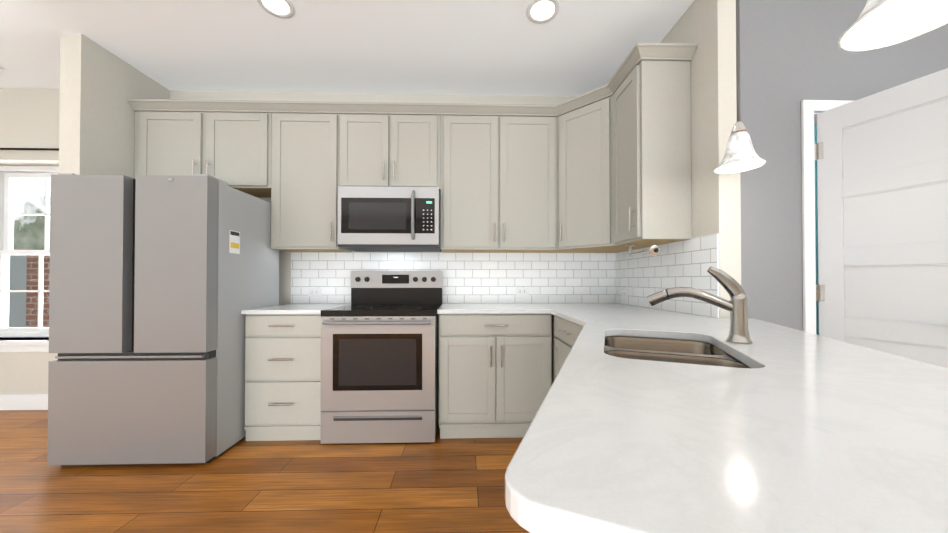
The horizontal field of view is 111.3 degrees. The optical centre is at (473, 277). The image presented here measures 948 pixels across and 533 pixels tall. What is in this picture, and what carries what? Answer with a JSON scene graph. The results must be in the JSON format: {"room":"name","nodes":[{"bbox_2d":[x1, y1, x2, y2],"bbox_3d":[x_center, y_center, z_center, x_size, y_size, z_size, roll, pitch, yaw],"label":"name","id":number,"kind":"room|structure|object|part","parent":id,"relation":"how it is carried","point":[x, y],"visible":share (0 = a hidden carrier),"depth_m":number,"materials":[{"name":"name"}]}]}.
{"room":"kitchen","nodes":[
{"label":"kitchen","id":0,"kind":"room"},
{"bbox_2d":[48,33,167,360],"bbox_3d":[-2.751,-0.260,2.511,0.137,2.800,0.640,0,-1,-1],"label":"wall","id":1,"kind":"structure","parent":0,"point":[93,119],"depth_m":2.32,"materials":[{"name":"beige paint"}]},
{"bbox_2d":[0,410,529,532],"bbox_3d":[-0.927,1.163,-0.377,9.440,0.100,7.020,0,-1,-1],"label":"floor","id":2,"kind":"structure","parent":0,"point":[438,485],"depth_m":1.73,"materials":[{"name":"brown wood"}]},
{"bbox_2d":[47,173,278,465],"bbox_3d":[-2.066,0.257,2.303,0.912,1.762,0.760,0,-1,-1],"label":"refrigerator","id":3,"kind":"object","parent":2,"relation":"on","point":[158,284],"visible":1,"depth_m":1.93,"materials":[{"name":"silver metal"}]},
{"bbox_2d":[244,314,321,440],"bbox_3d":[-1.333,0.699,2.546,0.549,0.884,0.660,0,-1,-1],"label":"base cabinet","id":4,"kind":"object","parent":2,"relation":"on","point":[282,377],"visible":0.77,"depth_m":2.25,"materials":[{"name":"paint"}]},
{"bbox_2d":[241,303,350,313],"bbox_3d":[-1.336,0.242,2.559,0.554,0.030,0.643,0,-1,-1],"label":"countertop","id":5,"kind":"structure","parent":4,"relation":"on","point":[299,309],"depth_m":2.28,"materials":[{"name":"stone"}]},
{"bbox_2d":[320,271,442,443],"bbox_3d":[-0.661,0.540,2.512,0.780,1.200,0.730,0,-1,-1],"label":"range oven","id":6,"kind":"object","parent":2,"relation":"on","point":[380,358],"visible":0.98,"depth_m":2.21,"materials":[{"name":"silver metal"}]},
{"bbox_2d":[439,314,551,438],"bbox_3d":[0.147,0.699,2.584,0.810,0.884,0.660,0,-1,-1],"label":"base cabinet","id":7,"kind":"object","parent":2,"relation":"on","point":[495,375],"visible":0.88,"depth_m":2.29,"materials":[{"name":"paint"}]},
{"bbox_2d":[552,315,582,383],"bbox_3d":[0.689,0.689,1.504,1.291,0.884,2.846,0,-1,-1],"label":"base cabinet","id":8,"kind":"object","parent":2,"relation":"on","point":[565,334],"visible":0.1,"depth_m":1.17,"materials":[{"name":"paint"}]},
{"bbox_2d":[437,303,947,532],"bbox_3d":[0.641,0.231,1.468,1.759,0.030,2.928,0,-1,-1],"label":"countertop","id":9,"kind":"structure","parent":8,"relation":"on","point":[790,430],"depth_m":0.42,"materials":[{"name":"stone"}]},
{"bbox_2d":[604,336,749,367],"bbox_3d":[0.620,0.344,1.056,0.402,0.200,0.602,0,-1,23],"label":"sink basin","id":10,"kind":"object","parent":9,"relation":"in","point":[673,350],"visible":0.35,"depth_m":1.12,"materials":[{"name":"silver metal"}]},
{"bbox_2d":[647,266,752,343],"bbox_3d":[0.770,0.088,1.126,0.303,0.251,0.068,0,-1,31],"label":"kitchen faucet","id":11,"kind":"object","parent":9,"relation":"on","point":[736,306],"visible":1,"depth_m":1.07,"materials":[{"name":"silver metal"}]},
{"bbox_2d":[0,88,576,393],"bbox_3d":[-1.015,-0.255,3.018,9.440,2.800,0.256,0,-1,-1],"label":"wall","id":12,"kind":"structure","parent":0,"point":[25,113],"depth_m":2.84,"materials":[{"name":"beige paint"}]},
{"bbox_2d":[0,394,47,409],"bbox_3d":[-4.204,1.076,2.790,2.753,0.135,0.020,0,-1,-1],"label":"baseboard","id":13,"kind":"structure","parent":12,"relation":"attached to","point":[23,401],"depth_m":2.78,"materials":[{"name":"white wood"}]},
{"bbox_2d":[0,166,58,351],"bbox_3d":[-3.833,-0.191,2.925,1.240,1.670,0.275,0,-1,-1],"label":"window unit","id":14,"kind":"structure","parent":12,"relation":"in","point":[9,175],"depth_m":2.98,"materials":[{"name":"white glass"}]},
{"bbox_2d":[0,148,58,150],"bbox_3d":[-3.819,-1.095,2.786,1.960,0.060,0.089,0,-1,-1],"label":"curtain rod","id":15,"kind":"object","parent":12,"relation":"attached to","point":[56,149],"visible":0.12,"depth_m":2.75,"materials":[{"name":"black metal"}]},
{"bbox_2d":[134,111,271,197],"bbox_3d":[-2.150,-1.012,2.691,1.062,0.601,0.360,0,-1,-1],"label":"upper cabinet","id":16,"kind":"object","parent":12,"relation":"attached to","point":[232,149],"visible":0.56,"depth_m":2.56,"materials":[{"name":"paint"}]},
{"bbox_2d":[271,113,351,251],"bbox_3d":[-1.351,-0.770,2.710,0.534,1.086,0.360,0,-1,-1],"label":"upper cabinet","id":17,"kind":"object","parent":12,"relation":"attached to","point":[304,176],"visible":0.98,"depth_m":2.57,"materials":[{"name":"paint"}]},
{"bbox_2d":[339,114,440,194],"bbox_3d":[-0.679,-1.012,2.730,0.809,0.601,0.360,0,-1,-1],"label":"upper cabinet","id":18,"kind":"object","parent":12,"relation":"attached to","point":[384,150],"visible":0.83,"depth_m":2.59,"materials":[{"name":"paint"}]},
{"bbox_2d":[338,186,441,251],"bbox_3d":[-0.661,-0.466,2.663,0.768,0.465,0.464,0,-1,-1],"label":"microwave oven","id":19,"kind":"object","parent":18,"relation":"attached to","point":[385,219],"visible":1,"depth_m":2.49,"materials":[{"name":"silver metal"}]},
{"bbox_2d":[291,252,615,303],"bbox_3d":[-0.163,0.003,2.909,2.918,0.454,0.008,0,-1,-1],"label":"tile backsplash","id":20,"kind":"structure","parent":12,"relation":"attached to","point":[543,277],"depth_m":2.91,"materials":[{"name":"white tile"}]},
{"bbox_2d":[308,288,320,295],"bbox_3d":[-1.411,0.131,2.867,0.116,0.072,0.009,0,-1,-1],"label":"electrical outlet","id":21,"kind":"object","parent":20,"relation":"attached to","point":[314,291],"visible":1,"depth_m":2.87,"materials":[{"name":"white plastic"}]},
{"bbox_2d":[516,287,528,294],"bbox_3d":[0.433,0.124,2.915,0.116,0.072,0.009,0,-1,-1],"label":"electrical outlet","id":22,"kind":"object","parent":20,"relation":"attached to","point":[522,290],"visible":1,"depth_m":2.91,"materials":[{"name":"white plastic"}]},
{"bbox_2d":[440,115,557,252],"bbox_3d":[0.202,-0.769,2.750,0.952,1.086,0.360,0,-1,-1],"label":"upper cabinet","id":23,"kind":"object","parent":12,"relation":"attached to","point":[499,184],"visible":1,"depth_m":2.61,"materials":[{"name":"paint"}]},
{"bbox_2d":[0,0,693,95],"bbox_3d":[-0.927,-1.737,-0.349,9.440,0.100,7.020,0,-1,-1],"label":"ceiling","id":24,"kind":"structure","parent":0,"point":[501,47],"depth_m":2.29,"materials":[{"name":"paint"}]},
{"bbox_2d":[257,0,294,17],"bbox_3d":[-1.207,-1.662,1.974,0.206,0.006,0.206,0,-1,-1],"label":"recessed light","id":25,"kind":"object","parent":24,"relation":"in","point":[282,8],"visible":1,"depth_m":2.00,"materials":[{"name":"white plastic"}]},
{"bbox_2d":[526,0,559,23],"bbox_3d":[0.427,-1.661,2.017,0.206,0.006,0.206,0,-1,-1],"label":"recessed light","id":26,"kind":"object","parent":24,"relation":"in","point":[540,11],"visible":1,"depth_m":2.02,"materials":[{"name":"white plastic"}]},
{"bbox_2d":[714,0,765,173],"bbox_3d":[1.213,-1.087,1.489,0.188,1.166,0.188,0,-1,-1],"label":"pendant light","id":27,"kind":"object","parent":24,"relation":"hanging from","point":[740,155],"visible":1,"depth_m":1.48,"materials":[{"name":"white glass"}]},
{"bbox_3d":[1.213,-0.583,1.484,0.188,0.158,0.188,0,-1,-1],"label":"lamp shade","id":28,"kind":"part","parent":27,"relation":"part of","materials":[{"name":"white glass"}]},
{"bbox_2d":[838,0,947,51],"bbox_3d":[0.863,-1.095,0.648,0.188,1.166,0.188,0,-1,-1],"label":"pendant light","id":29,"kind":"object","parent":24,"relation":"hanging from","point":[877,24],"visible":1,"depth_m":0.69,"materials":[{"name":"white glass"}]},
{"bbox_2d":[660,0,699,237],"bbox_3d":[1.377,-0.261,2.413,0.150,2.800,1.050,0,-1,-1],"label":"wall","id":30,"kind":"structure","parent":0,"point":[687,29],"depth_m":1.95,"materials":[{"name":"beige paint"}]},
{"bbox_2d":[549,96,649,252],"bbox_3d":[0.992,-0.770,2.642,0.625,1.086,0.618,0,-1,-1],"label":"upper cabinet","id":31,"kind":"object","parent":30,"relation":"attached to","point":[585,171],"visible":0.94,"depth_m":2.47,"materials":[{"name":"paint"}]},
{"bbox_2d":[127,42,697,116],"bbox_3d":[-0.678,-1.350,2.252,3.983,0.064,0.775,0,-1,-1],"label":"crown molding","id":32,"kind":"structure","parent":31,"relation":"on","point":[640,52],"depth_m":2.55,"materials":[{"name":"paint"}]},
{"bbox_2d":[612,60,691,245],"bbox_3d":[1.137,-0.775,2.151,0.360,1.086,0.369,0,-1,-1],"label":"upper cabinet","id":33,"kind":"object","parent":30,"relation":"attached to","point":[651,109],"visible":0.94,"depth_m":1.97,"materials":[{"name":"paint"}]},
{"bbox_2d":[623,244,660,255],"bbox_3d":[1.094,-0.179,2.126,0.072,0.104,0.348,0,-1,-1],"label":"paper towel holder","id":34,"kind":"object","parent":33,"relation":"attached to","point":[654,250],"visible":1,"depth_m":1.96,"materials":[{"name":"silver metal"}]},
{"bbox_2d":[616,233,718,317],"bbox_3d":[1.307,-0.005,2.349,0.009,0.458,1.190,0,-1,-1],"label":"tile backsplash","id":35,"kind":"structure","parent":30,"relation":"attached to","point":[640,278],"depth_m":2.13,"materials":[{"name":"white tile"}]},
{"bbox_2d":[620,290,627,298],"bbox_3d":[1.286,0.143,2.782,0.009,0.072,0.116,0,-1,-1],"label":"electrical outlet","id":36,"kind":"object","parent":35,"relation":"attached to","point":[624,294],"visible":1,"depth_m":2.77,"materials":[{"name":"white plastic"}]},
{"bbox_2d":[700,0,947,334],"bbox_3d":[2.462,-0.266,1.846,2.270,2.800,0.120,0,-1,-1],"label":"wall","id":37,"kind":"structure","parent":0,"point":[792,56],"depth_m":1.77,"materials":[{"name":"grey paint"}]},
{"bbox_2d":[801,100,852,333],"bbox_3d":[2.142,0.084,1.826,0.710,2.100,0.136,0,-1,-1],"label":"door frame","id":38,"kind":"structure","parent":37,"relation":"attached to","point":[811,110],"depth_m":1.75,"materials":[{"name":"white wood"}]},
{"bbox_2d":[814,68,947,367],"bbox_3d":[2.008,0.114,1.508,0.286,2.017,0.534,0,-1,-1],"label":"interior door","id":39,"kind":"structure","parent":37,"relation":"in","point":[881,157],"depth_m":1.54,"materials":[{"name":"white wood"}]},
{"label":"outside","id":40,"kind":"structure","parent":0,"visible":0},
{"bbox_2d":[9,179,50,326],"bbox_3d":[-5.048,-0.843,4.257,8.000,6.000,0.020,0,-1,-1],"label":"window glass","id":41,"kind":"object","parent":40,"point":[23,237],"depth_m":4.22,"materials":[{"name":"clear glass"}]}
]}

